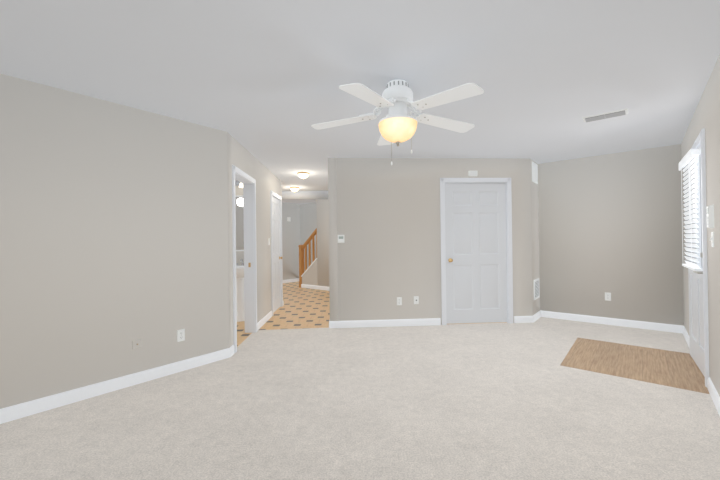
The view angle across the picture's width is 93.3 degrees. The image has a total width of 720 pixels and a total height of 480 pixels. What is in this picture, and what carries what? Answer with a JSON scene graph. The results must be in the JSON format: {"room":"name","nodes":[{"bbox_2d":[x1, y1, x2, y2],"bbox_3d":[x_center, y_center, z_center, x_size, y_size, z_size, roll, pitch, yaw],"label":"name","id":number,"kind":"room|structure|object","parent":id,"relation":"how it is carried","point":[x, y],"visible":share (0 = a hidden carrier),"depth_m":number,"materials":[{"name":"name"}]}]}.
{"room":"empty living room","nodes":[
{"label":"empty living room","id":0,"kind":"room"},
{"bbox_2d":[0,74,228,408],"bbox_3d":[-2.725,0.055,2.204,0.120,2.480,3.935,-1,0,39],"label":"wall","id":1,"kind":"structure","parent":0,"point":[113,231],"depth_m":2.82,"materials":[{"name":"grey paint"}]},
{"bbox_2d":[132,339,141,348],"bbox_3d":[-1.970,0.920,3.004,0.050,0.075,0.059,-1,0,0],"label":"outlet","id":2,"kind":"object","parent":1,"relation":"attached to","point":[136,344],"visible":1,"depth_m":3.00,"materials":[{"name":"grey paint"}]},
{"bbox_2d":[177,329,184,341],"bbox_3d":[-1.731,0.923,3.290,0.008,0.115,0.072,-1,0,40],"label":"electrical outlet","id":3,"kind":"object","parent":1,"relation":"attached to","point":[181,335],"visible":1,"depth_m":3.29,"materials":[{"name":"white plastic"}]},
{"bbox_2d":[0,310,719,423],"bbox_3d":[0.125,1.192,2.508,3.868,0.100,8.020,-1,0,39],"label":"baseboard","id":4,"kind":"structure","parent":1,"relation":"attached to","point":[22,410],"depth_m":3.28,"materials":[{"name":"white wood"}]},
{"bbox_2d":[235,179,243,264],"bbox_3d":[-2.432,0.070,5.690,1.633,2.480,0.177,-1,0,0],"label":"wall","id":5,"kind":"structure","parent":0,"point":[239,254],"depth_m":5.65,"materials":[{"name":"grey paint"}]},
{"bbox_2d":[235,180,242,187],"bbox_3d":[-1.947,-0.924,5.597,0.501,0.125,0.126,-1,0,0],"label":"sconce","id":6,"kind":"object","parent":5,"relation":"attached to","point":[239,184],"visible":0.35,"depth_m":5.61,"materials":[{"name":"white glass"}]},
{"bbox_2d":[235,196,243,250],"bbox_3d":[-1.939,-0.277,5.638,0.560,0.920,0.039,-1,0,0],"label":"bathroom mirror","id":7,"kind":"object","parent":5,"relation":"attached to","point":[239,226],"visible":0.29,"depth_m":5.63,"materials":[{"name":"white mirror"}]},
{"bbox_2d":[227,132,281,347],"bbox_3d":[-1.539,0.071,5.191,0.225,2.510,3.022,-1,0,0],"label":"wall","id":8,"kind":"structure","parent":0,"point":[241,157],"depth_m":4.96,"materials":[{"name":"grey paint"}]},
{"bbox_2d":[232,165,256,352],"bbox_3d":[-1.506,0.213,4.281,0.194,2.115,0.935,-1,0,0],"label":"door frame","id":9,"kind":"structure","parent":8,"relation":"attached to","point":[250,253],"depth_m":4.67,"materials":[{"name":"white wood"}]},
{"bbox_2d":[257,311,271,330],"bbox_3d":[-1.459,1.225,5.225,0.047,0.100,0.925,-1,0,0],"label":"baseboard","id":10,"kind":"structure","parent":8,"relation":"attached to","point":[263,320],"depth_m":5.16,"materials":[{"name":"white wood"}]},
{"bbox_2d":[270,190,282,315],"bbox_3d":[-1.561,0.224,6.162,0.171,2.115,0.900,-1,0,0],"label":"door frame","id":11,"kind":"structure","parent":8,"relation":"attached to","point":[275,195],"depth_m":6.25,"materials":[{"name":"white wood"}]},
{"bbox_2d":[272,196,282,312],"bbox_3d":[-1.552,0.254,6.160,0.151,2.030,0.758,-1,0,0],"label":"hall door","id":12,"kind":"structure","parent":8,"relation":"in","point":[276,253],"depth_m":6.20,"materials":[{"name":"white wood"}]},
{"bbox_2d":[282,203,299,282],"bbox_3d":[-3.177,0.098,9.398,0.120,2.480,4.060,-1,0,39],"label":"wall","id":13,"kind":"structure","parent":0,"point":[290,242],"depth_m":10.56,"materials":[{"name":"grey paint"}]},
{"bbox_2d":[283,278,298,282],"bbox_3d":[-3.142,1.264,8.751,2.530,0.100,4.182,-1,0,0],"label":"baseboard","id":14,"kind":"structure","parent":13,"relation":"attached to","point":[288,280],"depth_m":10.50,"materials":[{"name":"white wood"}]},
{"bbox_2d":[282,191,327,199],"bbox_3d":[-1.688,-1.067,8.081,1.850,0.200,0.150,-1,0,0],"label":"wall","id":15,"kind":"structure","parent":0,"point":[296,195],"depth_m":8.01,"materials":[{"name":"white paint"}]},
{"bbox_2d":[300,203,316,271],"bbox_3d":[-0.758,0.071,9.982,2.870,2.480,0.120,-1,0,39],"label":"wall","id":16,"kind":"structure","parent":0,"point":[308,219],"depth_m":10.63,"materials":[{"name":"grey paint"}]},
{"bbox_2d":[301,258,316,284],"bbox_3d":[-1.329,0.894,9.135,0.634,0.839,0.130,-1,0,39],"label":"wall","id":17,"kind":"structure","parent":0,"point":[309,275],"depth_m":9.04,"materials":[{"name":"grey paint"}]},
{"bbox_2d":[298,228,316,286],"bbox_3d":[-1.370,0.494,9.166,0.749,1.602,0.126,-1,0,39],"label":"stair railing","id":18,"kind":"object","parent":17,"relation":"on","point":[301,253],"visible":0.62,"depth_m":9.23,"materials":[{"name":"brown wood"}]},
{"bbox_2d":[316,199,328,290],"bbox_3d":[-0.697,0.064,8.610,1.030,2.480,0.100,-1,0,39],"label":"wall","id":19,"kind":"structure","parent":0,"point":[322,242],"depth_m":8.76,"materials":[{"name":"grey paint"}]},
{"bbox_2d":[328,158,337,320],"bbox_3d":[-0.447,0.050,6.626,0.242,2.480,3.502,-1,0,0],"label":"wall","id":20,"kind":"structure","parent":0,"point":[333,258],"depth_m":4.88,"materials":[{"name":"grey paint"}]},
{"bbox_2d":[0,317,719,479],"bbox_3d":[-0.131,1.276,2.771,4.660,0.060,8.000,-1,0,39],"label":"floor","id":21,"kind":"structure","parent":0,"point":[496,401],"depth_m":2.37,"materials":[{"name":"beige carpet"}]},
{"bbox_2d":[0,0,719,204],"bbox_3d":[-3.015,-1.217,6.007,26.000,0.150,24.000,-1,0,0],"label":"ceiling","id":22,"kind":"structure","parent":0,"point":[261,81],"depth_m":2.34,"materials":[{"name":"white paint"}]},
{"bbox_2d":[290,187,298,191],"bbox_3d":[-1.432,-1.101,7.453,0.210,0.106,0.210,-1,0,0],"label":"light","id":23,"kind":"object","parent":22,"relation":"attached to","point":[294,189],"visible":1,"depth_m":7.38,"materials":[{"name":"white glass"}]},
{"bbox_2d":[297,172,308,178],"bbox_3d":[-0.989,-1.114,5.928,0.210,0.106,0.210,-1,0,0],"label":"light","id":24,"kind":"object","parent":22,"relation":"attached to","point":[303,175],"visible":1,"depth_m":5.86,"materials":[{"name":"white glass"}]},
{"bbox_2d":[311,79,483,164],"bbox_3d":[0.278,-0.904,2.644,1.336,0.592,1.302,-1,0,0],"label":"ceiling fan","id":25,"kind":"object","parent":22,"relation":"hanging from","point":[397,124],"visible":0.98,"depth_m":2.51,"materials":[{"name":"white"}]},
{"bbox_2d":[582,108,627,121],"bbox_3d":[2.395,-1.210,3.326,0.360,0.021,0.160,-1,0,39],"label":"ceiling vent","id":26,"kind":"object","parent":22,"relation":"in","point":[616,113],"visible":1,"depth_m":3.30,"materials":[{"name":"white metal"}]},
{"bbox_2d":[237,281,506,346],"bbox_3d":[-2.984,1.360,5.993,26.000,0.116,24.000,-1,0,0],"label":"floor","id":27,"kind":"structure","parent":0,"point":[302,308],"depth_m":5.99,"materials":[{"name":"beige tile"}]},
{"bbox_2d":[236,259,244,321],"bbox_3d":[-1.922,0.793,5.418,0.528,0.979,0.445,-1,0,0],"label":"pedestal sink","id":28,"kind":"object","parent":27,"relation":"on","point":[240,291],"visible":0.4,"depth_m":5.38,"materials":[{"name":"white ceramic"}]},
{"bbox_2d":[329,158,532,324],"bbox_3d":[1.050,0.038,5.028,3.005,2.510,0.120,-1,0,-4],"label":"wall","id":29,"kind":"structure","parent":0,"point":[389,229],"depth_m":4.94,"materials":[{"name":"grey paint"}]},
{"bbox_2d":[338,235,343,242],"bbox_3d":[-0.272,-0.016,4.870,0.096,0.116,0.029,-1,0,-4],"label":"thermostat","id":30,"kind":"object","parent":29,"relation":"attached to","point":[340,238],"visible":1,"depth_m":4.86,"materials":[{"name":"white plastic"}]},
{"bbox_2d":[397,297,401,304],"bbox_3d":[0.570,0.889,4.928,0.072,0.115,0.008,-1,0,-4],"label":"outlet","id":31,"kind":"object","parent":29,"relation":"attached to","point":[399,300],"visible":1,"depth_m":4.93,"materials":[{"name":"white plastic"}]},
{"bbox_2d":[414,296,418,303],"bbox_3d":[0.820,0.876,4.944,0.072,0.115,0.008,-1,0,-4],"label":"phone jack","id":32,"kind":"object","parent":29,"relation":"attached to","point":[416,299],"visible":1,"depth_m":4.94,"materials":[{"name":"white plastic"}]},
{"bbox_2d":[468,171,477,175],"bbox_3d":[1.661,-0.979,4.992,0.130,0.084,0.037,-1,0,-4],"label":"sensor","id":33,"kind":"object","parent":29,"relation":"attached to","point":[472,173],"visible":1,"depth_m":4.97,"materials":[{"name":"white plastic"}]},
{"bbox_2d":[445,183,507,323],"bbox_3d":[1.716,0.193,5.014,0.929,2.060,0.151,-1,0,0],"label":"door","id":34,"kind":"structure","parent":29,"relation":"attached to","point":[476,252],"depth_m":5.02,"materials":[{"name":"white wood"}]},
{"bbox_2d":[440,178,512,324],"bbox_3d":[1.714,0.161,5.059,1.070,2.150,0.142,-1,0,-4],"label":"door frame","id":35,"kind":"structure","parent":29,"relation":"attached to","point":[443,181],"depth_m":5.01,"materials":[{"name":"white wood"}]},
{"bbox_2d":[530,159,539,314],"bbox_3d":[2.679,0.005,5.309,0.120,2.480,0.540,-1,0,39],"label":"wall","id":36,"kind":"structure","parent":0,"point":[535,237],"depth_m":5.23,"materials":[{"name":"grey paint"}]},
{"bbox_2d":[532,161,537,183],"bbox_3d":[2.703,-1.036,5.251,0.015,0.300,0.330,-1,0,39],"label":"air vent","id":37,"kind":"object","parent":36,"relation":"attached to","point":[534,172],"visible":0.98,"depth_m":5.23,"materials":[{"name":"white metal"}]},
{"bbox_2d":[534,278,539,299],"bbox_3d":[2.725,0.754,5.241,0.015,0.300,0.330,-1,0,39],"label":"air vent","id":38,"kind":"object","parent":36,"relation":"in","point":[536,289],"visible":0.98,"depth_m":5.24,"materials":[{"name":"white metal"}]},
{"bbox_2d":[538,144,683,325],"bbox_3d":[3.567,-0.008,4.939,1.820,2.480,0.120,-1,0,39],"label":"wall","id":39,"kind":"structure","parent":0,"point":[611,223],"depth_m":4.82,"materials":[{"name":"grey paint"}]},
{"bbox_2d":[605,292,610,300],"bbox_3d":[3.551,0.812,4.871,0.072,0.115,0.008,-1,0,40],"label":"electrical outlet","id":40,"kind":"object","parent":39,"relation":"attached to","point":[607,296],"visible":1,"depth_m":4.87,"materials":[{"name":"white plastic"}]},
{"bbox_2d":[560,338,709,393],"bbox_3d":[2.760,1.228,3.433,1.100,0.032,1.200,-1,0,39],"label":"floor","id":41,"kind":"structure","parent":0,"point":[680,370],"depth_m":3.34,"materials":[{"name":"laminate"}]},
{"bbox_2d":[681,55,719,395],"bbox_3d":[1.665,0.011,1.233,0.160,2.510,8.020,-1,0,39],"label":"wall","id":42,"kind":"structure","parent":0,"point":[706,115],"depth_m":2.58,"materials":[{"name":"grey paint"}]},
{"bbox_2d":[679,149,701,270],"bbox_3d":[3.130,-0.263,3.236,0.070,1.068,0.703,-1,0,37],"label":"blinds","id":43,"kind":"object","parent":42,"relation":"attached to","point":[689,163],"visible":1,"depth_m":3.07,"materials":[{"name":"white plastic"}]},
{"bbox_2d":[688,145,704,376],"bbox_3d":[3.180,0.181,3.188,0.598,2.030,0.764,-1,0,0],"label":"entry door","id":44,"kind":"structure","parent":42,"relation":"in","point":[696,317],"depth_m":3.20,"materials":[{"name":"white wood"}]},
{"bbox_2d":[691,128,708,386],"bbox_3d":[3.233,0.144,3.148,0.182,2.125,1.080,-1,0,39],"label":"door frame","id":45,"kind":"structure","parent":42,"relation":"attached to","point":[699,140],"depth_m":2.79,"materials":[{"name":"white wood"}]},
{"bbox_2d":[706,205,713,227],"bbox_3d":[2.613,-0.174,2.539,0.030,0.170,0.110,-1,0,39],"label":"keypad","id":46,"kind":"object","parent":42,"relation":"attached to","point":[710,216],"visible":1,"depth_m":2.50,"materials":[{"name":"white plastic"}]},
{"bbox_2d":[710,232,713,246],"bbox_3d":[2.626,-0.004,2.529,0.050,0.115,0.059,-1,0,0],"label":"light switch","id":47,"kind":"object","parent":42,"relation":"attached to","point":[712,239],"visible":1,"depth_m":2.52,"materials":[{"name":"white plastic"}]}
]}

